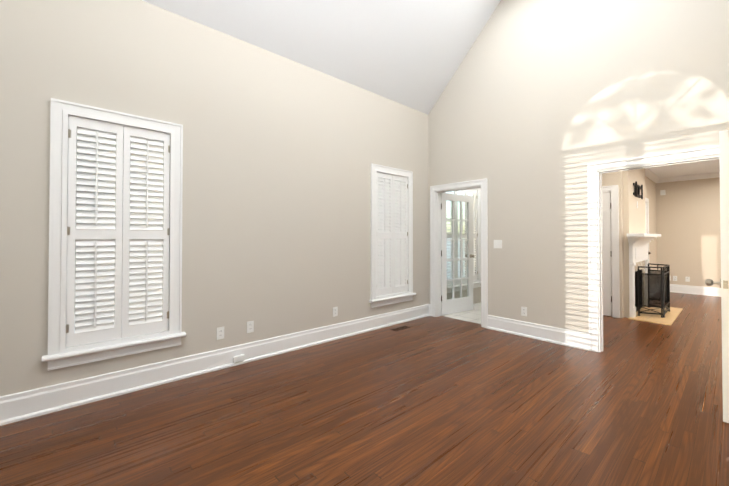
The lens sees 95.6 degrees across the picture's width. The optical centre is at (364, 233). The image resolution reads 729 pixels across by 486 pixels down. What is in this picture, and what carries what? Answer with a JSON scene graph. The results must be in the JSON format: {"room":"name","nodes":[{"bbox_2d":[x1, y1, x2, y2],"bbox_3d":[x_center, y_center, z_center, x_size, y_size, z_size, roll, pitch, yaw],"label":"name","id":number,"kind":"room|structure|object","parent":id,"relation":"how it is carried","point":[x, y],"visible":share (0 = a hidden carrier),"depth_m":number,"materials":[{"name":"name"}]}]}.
{"room":"living room","nodes":[
{"label":"living room","id":0,"kind":"room"},
{"bbox_2d":[0,0,480,395],"bbox_3d":[0.336,-0.318,4.927,9.830,3.330,0.130,1,-1,-42],"label":"wall","id":1,"kind":"structure","parent":0,"point":[281,154],"depth_m":3.26,"materials":[{"name":"beige paint"}]},
{"bbox_2d":[0,304,429,425],"bbox_3d":[-1.048,1.235,3.553,5.700,0.190,0.050,1,-1,-42],"label":"baseboard","id":2,"kind":"structure","parent":1,"relation":"attached to","point":[21,406],"depth_m":2.95,"materials":[{"name":"white wood"}]},
{"bbox_2d":[233,354,244,362],"bbox_3d":[-1.272,1.265,3.345,0.110,0.052,0.027,1,-1,-42],"label":"electrical outlet plate","id":3,"kind":"object","parent":2,"relation":"attached to","point":[241,357],"depth_m":3.33,"materials":[{"name":"white plastic"}]},
{"bbox_2d":[217,327,223,339],"bbox_3d":[-1.418,0.981,3.254,0.072,0.116,0.008,1,-1,-42],"label":"electrical outlet plate","id":4,"kind":"object","parent":1,"relation":"attached to","point":[220,330],"depth_m":3.25,"materials":[{"name":"white plastic"}]},
{"bbox_2d":[247,321,253,332],"bbox_3d":[-1.193,0.977,3.455,0.072,0.116,0.008,1,-1,-42],"label":"electrical outlet plate","id":5,"kind":"object","parent":1,"relation":"attached to","point":[250,329],"depth_m":3.45,"materials":[{"name":"white plastic"}]},
{"bbox_2d":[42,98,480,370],"bbox_3d":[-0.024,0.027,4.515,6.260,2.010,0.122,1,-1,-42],"label":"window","id":6,"kind":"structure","parent":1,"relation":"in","point":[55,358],"depth_m":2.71,"materials":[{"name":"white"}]},
{"bbox_2d":[60,109,174,352],"bbox_3d":[-2.019,-0.017,2.756,0.748,1.833,0.079,1,-1,-42],"label":"window shutters","id":7,"kind":"object","parent":6,"relation":"attached to","point":[132,268],"visible":1,"depth_m":2.71,"materials":[{"name":"white wood"}]},
{"bbox_2d":[375,169,409,298],"bbox_3d":[0.402,0.009,4.916,0.748,1.833,0.079,1,-1,-42],"label":"window shutters","id":8,"kind":"object","parent":6,"relation":"attached to","point":[392,233],"visible":1,"depth_m":4.89,"materials":[{"name":"white wood"}]},
{"bbox_2d":[444,188,478,286],"bbox_3d":[1.798,0.024,6.161,1.158,1.833,0.079,1,-1,-42],"label":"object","id":9,"kind":"structure","parent":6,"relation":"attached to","point":[475,192],"depth_m":6.19,"materials":[{"name":"white"}]},
{"bbox_2d":[66,117,474,338],"bbox_3d":[-0.084,0.005,4.583,6.070,1.835,0.030,1,-1,-42],"label":"glazing","id":10,"kind":"object","parent":1,"relation":"attached to","point":[129,229],"visible":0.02,"depth_m":2.58,"materials":[{"name":"white"}]},
{"bbox_2d":[333,307,337,316],"bbox_3d":[-0.369,0.993,4.190,0.072,0.116,0.008,1,-1,-42],"label":"electrical outlet plate","id":11,"kind":"object","parent":1,"relation":"attached to","point":[335,309],"depth_m":4.19,"materials":[{"name":"white plastic"}]},
{"bbox_2d":[142,0,500,114],"bbox_3d":[0.400,-2.800,1.979,5.960,1.820,4.900,1,-1,-42],"label":"ceiling","id":12,"kind":"structure","parent":0,"point":[410,53],"depth_m":4.08,"materials":[{"name":"white paint"}]},
{"bbox_2d":[0,292,728,485],"bbox_3d":[3.369,1.359,3.459,12.430,0.060,6.330,1,-1,-42],"label":"floor","id":13,"kind":"structure","parent":0,"point":[436,401],"depth_m":2.34,"materials":[{"name":"brown wood"}]},
{"bbox_2d":[390,326,409,330],"bbox_3d":[0.510,1.340,4.674,0.310,0.006,0.110,1,-1,-42],"label":"floor vent","id":14,"kind":"object","parent":13,"relation":"in","point":[399,328],"visible":1,"depth_m":4.66,"materials":[{"name":"brown metal"}]},
{"bbox_2d":[628,307,682,324],"bbox_3d":[4.928,1.347,5.567,1.638,0.015,0.500,1,-1,-42],"label":"hearth","id":15,"kind":"object","parent":13,"relation":"on","point":[671,316],"depth_m":5.32,"materials":[{"name":"beige stone"}]},
{"bbox_2d":[638,263,669,317],"bbox_3d":[4.903,0.938,5.583,0.967,0.801,0.317,1,-1,-42],"label":"fire screen","id":16,"kind":"object","parent":15,"relation":"on","point":[656,288],"visible":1,"depth_m":5.33,"materials":[{"name":"black metal"}]},
{"bbox_2d":[441,302,480,323],"bbox_3d":[3.313,1.391,6.143,4.000,0.061,2.250,1,-1,-42],"label":"floor","id":17,"kind":"structure","parent":0,"point":[474,315],"depth_m":5.45,"materials":[{"name":"white tile"}]},
{"bbox_2d":[428,0,728,332],"bbox_3d":[2.575,-1.116,3.899,0.130,4.900,4.400,1,-1,-42],"label":"wall","id":18,"kind":"structure","parent":0,"point":[539,106],"depth_m":4.01,"materials":[{"name":"beige paint"}]},
{"bbox_2d":[441,193,474,314],"bbox_3d":[1.583,0.339,5.676,0.780,2.017,0.195,0,-1,-32],"label":"french door","id":19,"kind":"structure","parent":18,"relation":"in","point":[455,305],"depth_m":5.65,"materials":[{"name":"white wood"}]},
{"bbox_2d":[430,178,487,327],"bbox_3d":[1.473,0.284,5.117,0.172,2.130,0.990,1,-1,-42],"label":"door frame","id":20,"kind":"structure","parent":18,"relation":"attached to","point":[436,191],"depth_m":5.36,"materials":[{"name":"white wood"}]},
{"bbox_2d":[494,240,501,247],"bbox_3d":[1.850,0.147,4.590,0.010,0.118,0.118,1,-1,-42],"label":"switch plate","id":21,"kind":"object","parent":18,"relation":"attached to","point":[497,243],"visible":1,"depth_m":4.59,"materials":[{"name":"white plastic"}]},
{"bbox_2d":[521,307,526,315],"bbox_3d":[2.085,1.019,4.319,0.008,0.116,0.072,1,-1,-42],"label":"electrical outlet plate","id":22,"kind":"object","parent":18,"relation":"attached to","point":[523,309],"depth_m":4.32,"materials":[{"name":"white plastic"}]},
{"bbox_2d":[487,315,588,350],"bbox_3d":[2.149,1.243,4.224,0.034,0.190,1.225,1,-1,-42],"label":"baseboard","id":23,"kind":"structure","parent":18,"relation":"attached to","point":[575,339],"depth_m":4.15,"materials":[{"name":"white wood"}]},
{"bbox_2d":[587,145,718,351],"bbox_3d":[3.029,0.263,3.373,0.172,2.130,1.235,1,-1,-42],"label":"door frame","id":24,"kind":"structure","parent":18,"relation":"attached to","point":[596,171],"depth_m":3.72,"materials":[{"name":"white wood"}]},
{"bbox_2d":[705,130,728,422],"bbox_3d":[2.893,0.298,2.617,1.037,2.020,0.214,1,-1,-40],"label":"open bedroom door","id":25,"kind":"structure","parent":18,"relation":"in","point":[723,283],"depth_m":2.29,"materials":[{"name":"white wood"}]},
{"bbox_2d":[602,171,623,317],"bbox_3d":[3.831,0.006,5.677,0.130,2.700,0.960,1,-1,-42],"label":"wall","id":26,"kind":"structure","parent":0,"point":[613,178],"depth_m":5.30,"materials":[{"name":"beige paint"}]},
{"bbox_2d":[602,192,611,315],"bbox_3d":[3.766,0.339,5.689,0.194,2.017,0.800,1,-1,-42],"label":"door","id":27,"kind":"structure","parent":26,"relation":"in","point":[606,235],"depth_m":5.42,"materials":[{"name":"white wood"}]},
{"bbox_2d":[602,185,619,317],"bbox_3d":[3.784,0.291,5.711,0.151,2.130,1.010,1,-1,-42],"label":"door frame","id":28,"kind":"structure","parent":26,"relation":"attached to","point":[613,190],"depth_m":5.33,"materials":[{"name":"white wood"}]},
{"bbox_2d":[623,169,645,317],"bbox_3d":[4.652,0.009,5.974,1.490,2.700,0.450,1,-1,-42],"label":"wall","id":29,"kind":"structure","parent":0,"point":[634,218],"depth_m":5.43,"materials":[{"name":"beige paint"}]},
{"bbox_2d":[633,181,642,198],"bbox_3d":[4.768,-0.743,5.755,0.720,0.260,0.040,1,-1,-42],"label":"bracket","id":30,"kind":"object","parent":29,"relation":"attached to","point":[637,188],"visible":0.98,"depth_m":5.76,"materials":[{"name":"black metal"}]},
{"bbox_2d":[627,233,660,317],"bbox_3d":[4.826,0.673,5.673,1.730,1.334,0.215,1,-1,-42],"label":"fireplace mantel","id":31,"kind":"object","parent":29,"relation":"attached to","point":[638,248],"visible":0.81,"depth_m":5.29,"materials":[{"name":"white wood"}]},
{"bbox_2d":[637,190,665,207],"bbox_3d":[5.934,-0.740,6.832,3.243,0.620,0.090,1,-1,-42],"label":"outlet plates","id":32,"kind":"object","parent":29,"relation":"attached to","point":[662,192],"visible":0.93,"depth_m":7.89,"materials":[{"name":"white plastic"}]},
{"bbox_2d":[645,176,657,269],"bbox_3d":[6.116,0.025,7.239,2.380,2.700,0.130,1,-1,-42],"label":"wall","id":33,"kind":"structure","parent":0,"point":[651,188],"depth_m":7.67,"materials":[{"name":"beige paint"}]},
{"bbox_2d":[645,197,649,266],"bbox_3d":[5.775,0.306,6.920,1.030,2.130,0.148,1,-1,-42],"label":"door frame","id":34,"kind":"structure","parent":33,"relation":"attached to","point":[647,213],"depth_m":7.17,"materials":[{"name":"white wood"}]},
{"bbox_2d":[645,170,660,182],"bbox_3d":[6.159,-1.276,7.139,2.290,0.100,0.100,1,-1,-42],"label":"crown molding","id":35,"kind":"structure","parent":33,"relation":"attached to","point":[650,175],"depth_m":7.40,"materials":[{"name":"white wood"}]},
{"bbox_2d":[648,160,719,177],"bbox_3d":[5.474,-1.398,5.370,6.150,0.100,6.330,1,-1,-42],"label":"ceiling","id":36,"kind":"structure","parent":0,"point":[703,167],"depth_m":6.88,"materials":[{"name":"white paint"}]},
{"bbox_2d":[658,177,720,287],"bbox_3d":[8.356,0.018,6.644,0.130,2.700,4.000,1,-1,-42],"label":"wall","id":37,"kind":"structure","parent":0,"point":[684,219],"depth_m":7.55,"materials":[{"name":"beige paint"}]},
{"bbox_2d":[661,172,719,182],"bbox_3d":[8.292,-1.283,6.570,0.085,0.100,3.790,1,-1,-42],"label":"crown molding","id":38,"kind":"structure","parent":37,"relation":"attached to","point":[710,175],"depth_m":7.52,"materials":[{"name":"white wood"}]},
{"bbox_2d":[670,284,720,296],"bbox_3d":[8.321,1.271,6.544,0.034,0.190,3.820,1,-1,-42],"label":"baseboard","id":39,"kind":"structure","parent":37,"relation":"attached to","point":[697,290],"depth_m":7.45,"materials":[{"name":"white wood"}]}
]}

